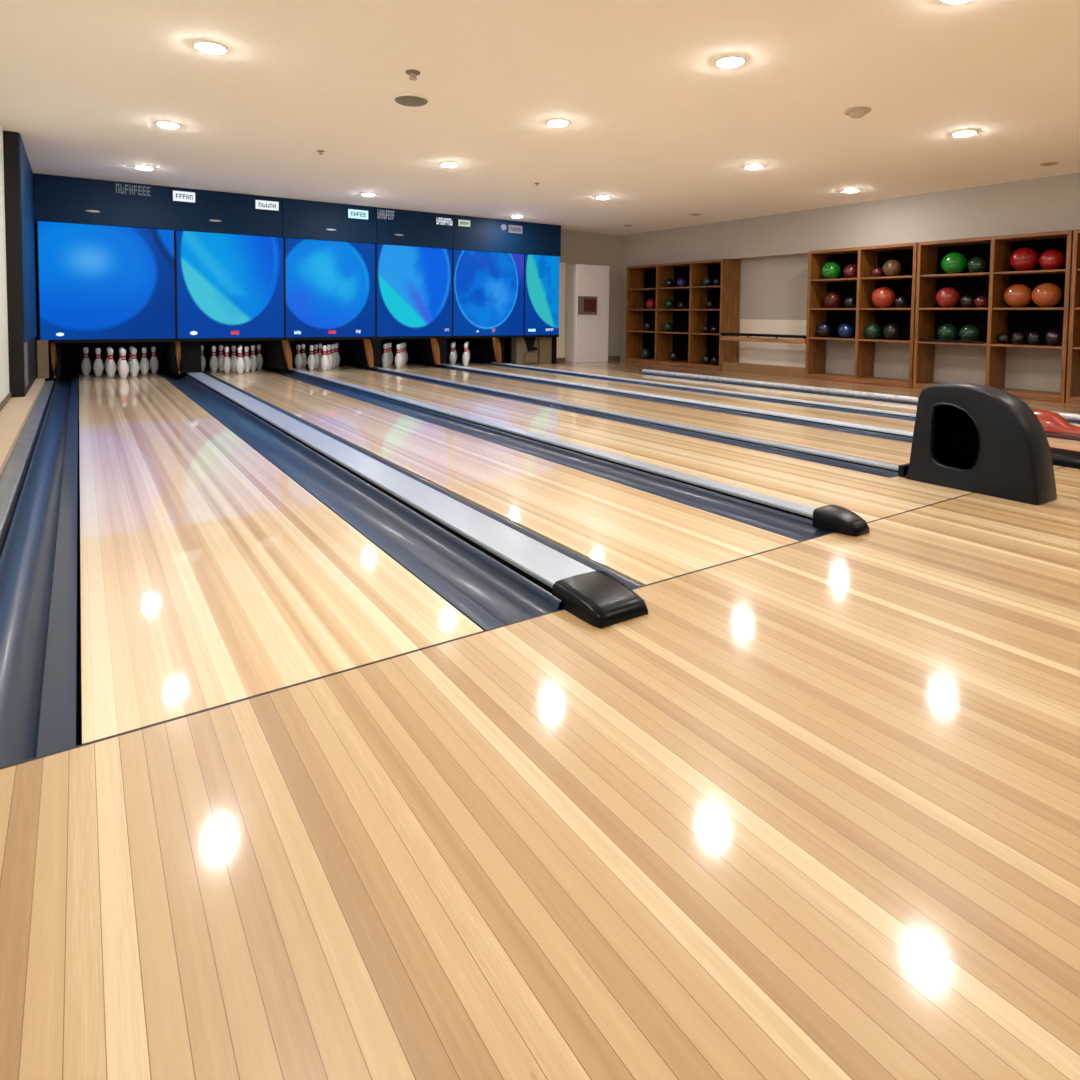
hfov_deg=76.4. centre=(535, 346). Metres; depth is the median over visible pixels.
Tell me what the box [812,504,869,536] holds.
end cap
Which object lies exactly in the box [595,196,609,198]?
recessed light
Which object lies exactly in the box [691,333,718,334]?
shelf
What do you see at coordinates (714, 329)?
ball
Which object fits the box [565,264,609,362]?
tall cabinet
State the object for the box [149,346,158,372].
pin
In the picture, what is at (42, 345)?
board
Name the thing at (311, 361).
pin
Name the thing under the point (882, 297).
ball
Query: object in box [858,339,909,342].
shelf
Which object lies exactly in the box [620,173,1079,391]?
wall
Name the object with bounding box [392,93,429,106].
ceiling speaker
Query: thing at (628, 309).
shelf
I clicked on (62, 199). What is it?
wall panel
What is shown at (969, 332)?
ball
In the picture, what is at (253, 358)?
pin
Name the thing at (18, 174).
wall pillar
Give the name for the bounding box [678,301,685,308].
ball
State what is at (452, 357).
pin
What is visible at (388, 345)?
pin
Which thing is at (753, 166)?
recessed light
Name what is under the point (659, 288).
shelf
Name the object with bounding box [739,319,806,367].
trim
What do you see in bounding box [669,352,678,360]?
ball
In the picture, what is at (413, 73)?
sprinkler head
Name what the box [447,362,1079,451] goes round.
lane
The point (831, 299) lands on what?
ball
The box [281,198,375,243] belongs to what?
board
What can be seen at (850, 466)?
gutter
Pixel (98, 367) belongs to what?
pin
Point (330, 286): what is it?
screen
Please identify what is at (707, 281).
ball
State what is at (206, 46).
recessed light
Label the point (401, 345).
pin
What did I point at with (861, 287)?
ball rack
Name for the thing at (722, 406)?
rail
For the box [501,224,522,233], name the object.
header sign
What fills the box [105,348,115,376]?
pin
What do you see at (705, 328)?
ball
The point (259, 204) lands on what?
header sign
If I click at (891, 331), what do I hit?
ball
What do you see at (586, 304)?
plate
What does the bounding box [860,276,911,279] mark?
shelf
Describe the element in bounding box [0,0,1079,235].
ceiling
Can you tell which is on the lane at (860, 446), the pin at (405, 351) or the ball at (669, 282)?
the pin at (405, 351)
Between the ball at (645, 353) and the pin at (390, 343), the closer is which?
the pin at (390, 343)
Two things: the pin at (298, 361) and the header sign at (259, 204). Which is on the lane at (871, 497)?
the pin at (298, 361)
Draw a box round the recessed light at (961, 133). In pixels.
[951,129,977,136]
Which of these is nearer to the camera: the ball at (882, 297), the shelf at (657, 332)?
the ball at (882, 297)
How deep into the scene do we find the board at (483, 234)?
13.07 m
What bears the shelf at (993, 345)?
attached to the ball rack at (997, 317)
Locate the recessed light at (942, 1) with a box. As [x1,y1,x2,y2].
[939,0,970,3]
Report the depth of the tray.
9.37 m
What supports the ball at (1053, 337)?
on the ball rack at (997, 317)
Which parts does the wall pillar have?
metal post, panel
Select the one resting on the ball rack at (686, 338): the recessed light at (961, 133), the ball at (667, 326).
the ball at (667, 326)
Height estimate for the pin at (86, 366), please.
0.434 m
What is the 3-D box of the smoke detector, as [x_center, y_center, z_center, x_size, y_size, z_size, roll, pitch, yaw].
[2.790,-2.018,5.942,0.216,0.060,0.214,-1,3,-34]
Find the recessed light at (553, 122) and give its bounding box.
[546,119,569,126]
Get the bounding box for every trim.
[0,377,44,477]
[0,467,1063,769]
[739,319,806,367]
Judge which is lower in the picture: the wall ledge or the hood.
the hood
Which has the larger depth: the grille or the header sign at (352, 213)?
the header sign at (352, 213)
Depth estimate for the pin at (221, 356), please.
11.61 m
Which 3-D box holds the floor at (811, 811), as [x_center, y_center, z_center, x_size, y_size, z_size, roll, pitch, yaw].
[1.933,0.805,6.055,11.500,0.130,16.050,-1,3,-34]
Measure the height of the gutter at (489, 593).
0.082 m
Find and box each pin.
[81,347,91,374]
[93,348,103,375]
[104,347,110,370]
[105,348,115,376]
[117,347,123,374]
[118,349,128,377]
[127,346,133,373]
[129,348,139,376]
[139,347,148,374]
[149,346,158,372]
[201,345,205,370]
[210,346,218,371]
[218,345,223,370]
[222,346,230,372]
[230,346,236,370]
[235,347,244,373]
[243,346,250,371]
[250,345,256,370]
[256,344,262,368]
[294,344,302,368]
[301,344,306,367]
[307,345,315,369]
[314,344,319,368]
[318,344,322,366]
[321,345,328,370]
[327,345,332,368]
[331,344,336,367]
[335,343,339,366]
[381,344,388,366]
[386,343,390,365]
[389,342,392,364]
[395,344,401,367]
[399,344,403,366]
[401,343,405,364]
[404,342,407,363]
[449,343,455,364]
[462,343,468,365]
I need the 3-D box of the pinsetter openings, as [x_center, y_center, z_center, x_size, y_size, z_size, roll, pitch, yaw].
[-3.853,-0.954,12.540,8.720,2.930,2.400,-1,3,-34]
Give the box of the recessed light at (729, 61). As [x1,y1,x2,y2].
[714,55,746,67]
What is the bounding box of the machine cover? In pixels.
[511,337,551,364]
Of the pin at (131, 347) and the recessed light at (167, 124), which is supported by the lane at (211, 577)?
the pin at (131, 347)
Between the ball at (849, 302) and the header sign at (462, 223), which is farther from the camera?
the header sign at (462, 223)
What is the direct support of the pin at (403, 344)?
on the lane at (860, 446)
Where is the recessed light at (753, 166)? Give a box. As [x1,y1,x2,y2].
[744,164,763,168]
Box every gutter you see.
[0,377,77,766]
[161,373,561,630]
[205,373,641,588]
[269,369,830,540]
[361,367,897,477]
[431,364,912,442]
[483,363,914,421]
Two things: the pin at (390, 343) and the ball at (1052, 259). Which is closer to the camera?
the ball at (1052, 259)
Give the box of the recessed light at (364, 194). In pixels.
[361,193,375,195]
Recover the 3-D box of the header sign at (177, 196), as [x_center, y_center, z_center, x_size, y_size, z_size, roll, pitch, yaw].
[-5.131,-2.188,10.008,0.306,0.161,0.022,-1,3,-34]
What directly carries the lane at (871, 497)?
on the floor at (78, 642)
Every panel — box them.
[33,173,281,237]
[557,262,565,357]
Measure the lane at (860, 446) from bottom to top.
0.130 m
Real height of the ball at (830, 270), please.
0.286 m
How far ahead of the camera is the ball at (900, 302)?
10.05 m
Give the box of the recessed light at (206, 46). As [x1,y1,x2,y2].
[192,40,228,53]
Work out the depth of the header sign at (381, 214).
11.71 m
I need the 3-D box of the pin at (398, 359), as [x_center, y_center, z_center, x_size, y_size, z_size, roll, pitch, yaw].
[-2.522,0.175,12.597,0.138,0.434,0.138,-1,3,-34]
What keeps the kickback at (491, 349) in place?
on the rail at (507, 364)
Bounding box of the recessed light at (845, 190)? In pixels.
[842,189,859,192]
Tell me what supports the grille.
attached to the ceiling speaker
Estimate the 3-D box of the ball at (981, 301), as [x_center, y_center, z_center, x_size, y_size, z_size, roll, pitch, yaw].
[5.983,-0.599,9.203,0.160,0.160,0.160,-1,3,-34]
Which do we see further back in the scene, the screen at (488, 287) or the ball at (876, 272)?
the screen at (488, 287)
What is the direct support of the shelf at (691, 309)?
attached to the ball rack at (686, 338)
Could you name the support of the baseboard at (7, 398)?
attached to the wall at (4, 354)
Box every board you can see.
[37,340,48,378]
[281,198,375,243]
[376,207,453,248]
[453,215,560,255]
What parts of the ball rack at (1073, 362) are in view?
panel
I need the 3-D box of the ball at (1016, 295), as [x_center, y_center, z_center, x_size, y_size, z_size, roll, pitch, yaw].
[6.269,-0.659,8.909,0.312,0.312,0.312,-1,3,-34]
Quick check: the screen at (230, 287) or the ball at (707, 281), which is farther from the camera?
the ball at (707, 281)
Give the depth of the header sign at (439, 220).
12.34 m
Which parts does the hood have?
floor plate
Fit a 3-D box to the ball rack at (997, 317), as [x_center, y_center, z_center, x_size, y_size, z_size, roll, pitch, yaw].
[6.131,-0.407,9.176,0.490,2.084,1.820,-1,3,-34]
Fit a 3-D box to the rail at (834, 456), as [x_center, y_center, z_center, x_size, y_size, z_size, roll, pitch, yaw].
[-0.349,0.650,8.528,0.100,0.166,9.895,-1,3,-34]
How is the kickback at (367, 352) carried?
on the rail at (834, 456)
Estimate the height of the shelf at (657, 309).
0.026 m
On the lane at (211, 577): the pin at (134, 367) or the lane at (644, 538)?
the pin at (134, 367)
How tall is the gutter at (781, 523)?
0.062 m
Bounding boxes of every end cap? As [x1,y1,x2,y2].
[552,570,647,628]
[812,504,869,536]
[1050,447,1079,468]
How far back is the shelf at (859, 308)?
10.17 m
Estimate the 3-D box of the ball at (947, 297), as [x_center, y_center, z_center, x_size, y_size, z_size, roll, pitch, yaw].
[5.784,-0.687,9.620,0.294,0.294,0.294,-1,3,-34]
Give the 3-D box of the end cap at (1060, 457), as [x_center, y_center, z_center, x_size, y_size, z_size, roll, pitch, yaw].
[3.767,0.780,4.744,0.358,0.077,0.640,-1,3,-34]
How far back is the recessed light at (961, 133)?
6.58 m
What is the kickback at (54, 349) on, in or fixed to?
on the gutter at (38, 560)
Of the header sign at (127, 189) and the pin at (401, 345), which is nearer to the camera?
the header sign at (127, 189)
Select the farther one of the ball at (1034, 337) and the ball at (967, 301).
the ball at (967, 301)
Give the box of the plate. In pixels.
[578,296,596,313]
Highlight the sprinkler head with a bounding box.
[406,70,419,79]
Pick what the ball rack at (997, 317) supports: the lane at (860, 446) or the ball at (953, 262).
the ball at (953, 262)
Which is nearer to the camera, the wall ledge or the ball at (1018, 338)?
the ball at (1018, 338)
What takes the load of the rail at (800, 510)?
on the floor at (78, 642)
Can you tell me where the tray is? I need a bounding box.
[919,339,984,342]
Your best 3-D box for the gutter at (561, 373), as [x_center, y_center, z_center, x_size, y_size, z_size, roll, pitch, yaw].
[1.491,0.559,10.127,0.164,0.043,9.470,-1,3,-34]
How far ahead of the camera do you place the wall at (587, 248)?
15.20 m
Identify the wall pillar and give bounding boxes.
[3,130,37,396]
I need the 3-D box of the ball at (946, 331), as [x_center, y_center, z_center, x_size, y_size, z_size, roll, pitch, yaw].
[5.777,-0.192,9.611,0.256,0.256,0.256,-1,3,-34]
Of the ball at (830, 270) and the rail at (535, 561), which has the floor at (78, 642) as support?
the rail at (535, 561)
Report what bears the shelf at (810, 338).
attached to the ball rack at (861, 287)
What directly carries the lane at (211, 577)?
on the floor at (78, 642)
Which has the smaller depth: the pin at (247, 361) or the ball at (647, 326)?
the pin at (247, 361)
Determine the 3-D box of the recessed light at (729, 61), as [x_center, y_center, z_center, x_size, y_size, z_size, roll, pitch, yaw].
[1.370,-1.997,4.827,0.224,0.028,0.224,-1,3,-34]
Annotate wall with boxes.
[0,125,9,402]
[559,230,621,355]
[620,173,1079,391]
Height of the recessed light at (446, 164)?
0.028 m
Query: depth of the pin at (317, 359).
12.26 m
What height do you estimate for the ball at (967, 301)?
0.184 m
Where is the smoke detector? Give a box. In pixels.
[844,106,870,117]
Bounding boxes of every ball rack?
[625,259,739,369]
[805,242,917,387]
[913,230,1072,401]
[1066,229,1079,403]
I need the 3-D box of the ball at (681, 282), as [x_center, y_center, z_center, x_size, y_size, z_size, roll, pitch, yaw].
[2.931,-1.282,13.783,0.180,0.180,0.180,-1,3,-34]
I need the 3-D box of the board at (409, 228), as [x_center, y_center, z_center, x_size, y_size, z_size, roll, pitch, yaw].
[-2.119,-2.072,12.089,1.454,0.616,0.114,-1,3,-34]
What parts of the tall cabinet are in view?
door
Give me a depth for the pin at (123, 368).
10.11 m
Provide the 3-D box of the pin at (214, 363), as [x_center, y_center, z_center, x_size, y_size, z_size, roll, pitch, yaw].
[-5.321,0.205,11.343,0.138,0.434,0.138,-1,3,-34]
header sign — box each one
[115,183,151,196]
[172,190,195,202]
[255,199,278,210]
[348,209,368,219]
[376,209,394,219]
[436,217,452,225]
[458,219,469,226]
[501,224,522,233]
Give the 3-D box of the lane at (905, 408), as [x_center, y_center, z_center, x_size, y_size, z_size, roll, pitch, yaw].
[2.447,0.622,10.122,0.770,0.130,10.344,-1,3,-34]
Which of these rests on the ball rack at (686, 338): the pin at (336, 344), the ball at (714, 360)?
the ball at (714, 360)
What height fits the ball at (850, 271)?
0.228 m
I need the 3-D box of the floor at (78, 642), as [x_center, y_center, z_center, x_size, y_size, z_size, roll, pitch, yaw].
[1.391,0.877,6.870,11.500,0.100,18.000,-1,3,-34]
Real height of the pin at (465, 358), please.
0.434 m
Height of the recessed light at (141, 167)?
0.028 m
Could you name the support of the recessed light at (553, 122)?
in the ceiling
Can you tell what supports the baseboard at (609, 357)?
attached to the wall at (587, 248)
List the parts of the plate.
plate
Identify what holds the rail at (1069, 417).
on the floor at (78, 642)
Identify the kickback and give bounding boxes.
[48,343,61,377]
[162,341,201,373]
[256,340,291,369]
[340,339,380,366]
[403,338,446,364]
[459,338,503,362]
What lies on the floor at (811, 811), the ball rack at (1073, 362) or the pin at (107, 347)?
the ball rack at (1073, 362)
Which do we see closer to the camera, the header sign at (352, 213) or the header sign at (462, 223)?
the header sign at (352, 213)
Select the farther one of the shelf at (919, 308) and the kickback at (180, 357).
the kickback at (180, 357)
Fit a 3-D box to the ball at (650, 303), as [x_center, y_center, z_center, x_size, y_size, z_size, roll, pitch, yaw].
[2.447,-0.904,14.560,0.224,0.224,0.224,-1,3,-34]
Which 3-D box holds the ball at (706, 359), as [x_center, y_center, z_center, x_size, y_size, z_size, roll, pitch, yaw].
[3.304,0.249,13.279,0.190,0.190,0.190,-1,3,-34]
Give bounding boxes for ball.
[640,348,650,358]
[643,321,652,330]
[646,299,655,308]
[663,322,672,331]
[664,299,673,308]
[665,279,673,286]
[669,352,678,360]
[677,278,685,286]
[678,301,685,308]
[701,355,710,363]
[702,277,711,285]
[702,325,709,332]
[705,300,714,308]
[710,325,718,333]
[711,356,718,364]
[713,279,720,285]
[816,322,832,336]
[821,262,840,278]
[823,292,840,307]
[838,324,853,337]
[843,264,856,277]
[844,296,855,307]
[864,323,881,338]
[871,287,894,307]
[872,267,882,276]
[882,260,901,275]
[883,323,900,339]
[895,296,907,307]
[936,287,959,307]
[937,324,957,339]
[941,252,967,273]
[959,324,980,340]
[960,294,974,307]
[967,257,986,272]
[974,296,987,307]
[997,332,1010,343]
[1004,284,1031,307]
[1009,247,1038,270]
[1010,331,1025,344]
[1026,331,1043,344]
[1031,283,1062,307]
[1039,249,1064,269]
[1044,329,1062,345]
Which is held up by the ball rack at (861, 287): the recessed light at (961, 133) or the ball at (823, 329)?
the ball at (823, 329)
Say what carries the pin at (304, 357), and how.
on the lane at (871, 497)
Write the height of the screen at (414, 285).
1.623 m
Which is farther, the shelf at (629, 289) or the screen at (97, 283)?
the shelf at (629, 289)
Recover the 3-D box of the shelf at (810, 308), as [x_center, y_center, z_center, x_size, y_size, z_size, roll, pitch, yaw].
[4.900,-0.600,11.008,0.462,0.026,0.812,-1,3,-34]
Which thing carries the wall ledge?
attached to the wall at (772, 251)
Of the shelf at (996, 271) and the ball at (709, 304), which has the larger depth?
the ball at (709, 304)
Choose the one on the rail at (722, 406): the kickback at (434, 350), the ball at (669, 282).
the kickback at (434, 350)
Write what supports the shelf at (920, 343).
attached to the ball rack at (997, 317)
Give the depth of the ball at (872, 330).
10.43 m
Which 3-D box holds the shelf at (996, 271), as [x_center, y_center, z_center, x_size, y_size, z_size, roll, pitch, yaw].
[6.393,-0.946,8.755,0.462,0.026,0.786,-1,3,-34]
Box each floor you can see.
[0,360,1079,1079]
[45,368,360,745]
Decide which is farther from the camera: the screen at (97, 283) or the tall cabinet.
the tall cabinet
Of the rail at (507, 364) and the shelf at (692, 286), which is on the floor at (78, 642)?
the rail at (507, 364)
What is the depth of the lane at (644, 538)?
3.85 m
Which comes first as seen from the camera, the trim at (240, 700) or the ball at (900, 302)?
the trim at (240, 700)
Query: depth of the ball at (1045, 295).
8.55 m
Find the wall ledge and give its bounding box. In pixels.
[720,333,805,343]
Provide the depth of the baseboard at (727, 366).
12.03 m
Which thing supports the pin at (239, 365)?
on the lane at (644, 538)
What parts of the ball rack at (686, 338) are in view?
panel, panel, panel, panel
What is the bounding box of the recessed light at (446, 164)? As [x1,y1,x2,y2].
[440,162,458,166]
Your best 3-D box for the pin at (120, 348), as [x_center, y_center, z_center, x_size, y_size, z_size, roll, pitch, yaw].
[-6.389,0.230,10.584,0.138,0.434,0.138,-1,3,-34]
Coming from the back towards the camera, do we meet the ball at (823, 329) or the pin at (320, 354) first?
the pin at (320, 354)
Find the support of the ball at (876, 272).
on the ball rack at (861, 287)
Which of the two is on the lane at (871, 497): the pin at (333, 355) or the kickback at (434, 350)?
the pin at (333, 355)
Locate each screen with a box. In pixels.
[36,221,175,342]
[175,230,284,341]
[284,238,375,339]
[376,244,452,338]
[452,249,524,337]
[524,254,559,336]
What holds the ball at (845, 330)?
on the ball rack at (861, 287)
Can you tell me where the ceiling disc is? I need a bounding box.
[1040,162,1058,165]
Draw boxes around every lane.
[79,372,482,743]
[203,369,798,585]
[295,366,965,521]
[376,364,1060,468]
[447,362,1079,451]
[508,362,1079,426]
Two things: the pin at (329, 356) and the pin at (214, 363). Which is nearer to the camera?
the pin at (214, 363)
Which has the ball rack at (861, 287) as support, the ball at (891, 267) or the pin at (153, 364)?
the ball at (891, 267)
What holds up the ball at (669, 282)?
on the ball rack at (686, 338)
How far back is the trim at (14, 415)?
5.67 m
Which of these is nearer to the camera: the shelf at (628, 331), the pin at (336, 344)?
the pin at (336, 344)
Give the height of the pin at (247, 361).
0.434 m
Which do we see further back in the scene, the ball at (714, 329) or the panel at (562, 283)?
the panel at (562, 283)
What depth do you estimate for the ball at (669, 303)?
14.03 m
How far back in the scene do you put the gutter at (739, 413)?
7.40 m
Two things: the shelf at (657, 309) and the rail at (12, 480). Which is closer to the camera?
the rail at (12, 480)
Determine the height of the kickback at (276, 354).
0.540 m
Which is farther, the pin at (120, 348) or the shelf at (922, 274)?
the pin at (120, 348)
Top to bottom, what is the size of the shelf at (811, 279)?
0.026 m
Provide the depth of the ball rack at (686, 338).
14.04 m
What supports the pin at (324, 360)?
on the lane at (871, 497)
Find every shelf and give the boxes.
[627,330,654,332]
[628,288,655,290]
[628,309,654,310]
[657,309,688,310]
[657,332,688,333]
[658,287,688,289]
[691,285,719,287]
[691,309,719,310]
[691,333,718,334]
[809,337,854,340]
[810,278,856,281]
[810,308,855,309]
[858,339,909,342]
[859,308,910,309]
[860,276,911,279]
[918,341,986,345]
[919,308,987,309]
[920,272,989,277]
[991,343,1061,348]
[992,308,1063,309]
[994,269,1065,274]
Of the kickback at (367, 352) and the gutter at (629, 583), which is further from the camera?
the kickback at (367, 352)
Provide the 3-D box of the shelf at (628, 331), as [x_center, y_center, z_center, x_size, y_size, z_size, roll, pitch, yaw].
[2.433,-0.320,14.720,0.462,0.026,0.872,-1,3,-34]
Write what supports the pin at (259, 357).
on the lane at (644, 538)
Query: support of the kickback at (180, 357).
on the rail at (535, 561)
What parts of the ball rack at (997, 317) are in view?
panel, panel, panel, panel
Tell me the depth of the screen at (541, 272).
13.62 m
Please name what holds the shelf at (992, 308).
attached to the ball rack at (997, 317)
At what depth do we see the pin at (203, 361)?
11.45 m
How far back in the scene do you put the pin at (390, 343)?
13.31 m
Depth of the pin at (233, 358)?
11.47 m
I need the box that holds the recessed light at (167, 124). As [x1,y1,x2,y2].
[155,121,180,127]
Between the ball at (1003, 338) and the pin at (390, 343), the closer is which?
the ball at (1003, 338)
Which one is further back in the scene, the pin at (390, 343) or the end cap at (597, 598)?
the pin at (390, 343)
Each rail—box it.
[0,381,54,557]
[184,372,594,609]
[285,368,815,519]
[365,366,898,471]
[436,364,912,437]
[491,362,915,417]
[638,369,1079,423]
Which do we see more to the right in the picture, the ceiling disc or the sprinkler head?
the ceiling disc
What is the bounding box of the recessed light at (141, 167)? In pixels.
[134,165,153,169]
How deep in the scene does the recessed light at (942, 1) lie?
3.85 m
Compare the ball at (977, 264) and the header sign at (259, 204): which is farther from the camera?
the header sign at (259, 204)
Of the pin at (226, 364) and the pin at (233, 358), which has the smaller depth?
the pin at (226, 364)
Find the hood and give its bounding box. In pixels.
[1031,408,1079,442]
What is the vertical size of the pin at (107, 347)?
0.434 m
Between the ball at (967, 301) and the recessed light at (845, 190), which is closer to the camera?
the ball at (967, 301)
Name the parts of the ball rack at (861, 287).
panel, panel, panel, panel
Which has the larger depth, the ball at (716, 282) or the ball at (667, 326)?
the ball at (667, 326)
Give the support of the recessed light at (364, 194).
in the ceiling
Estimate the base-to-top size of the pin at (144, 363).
0.434 m
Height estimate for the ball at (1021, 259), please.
0.312 m
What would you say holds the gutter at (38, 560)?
on the floor at (78, 642)
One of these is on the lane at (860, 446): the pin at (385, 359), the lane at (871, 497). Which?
the pin at (385, 359)
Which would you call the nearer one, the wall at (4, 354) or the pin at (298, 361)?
the wall at (4, 354)
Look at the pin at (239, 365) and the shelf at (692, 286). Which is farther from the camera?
the shelf at (692, 286)
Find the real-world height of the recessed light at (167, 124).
0.028 m
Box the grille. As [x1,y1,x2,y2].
[395,96,427,106]
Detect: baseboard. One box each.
[0,392,10,411]
[557,356,619,361]
[722,362,804,377]

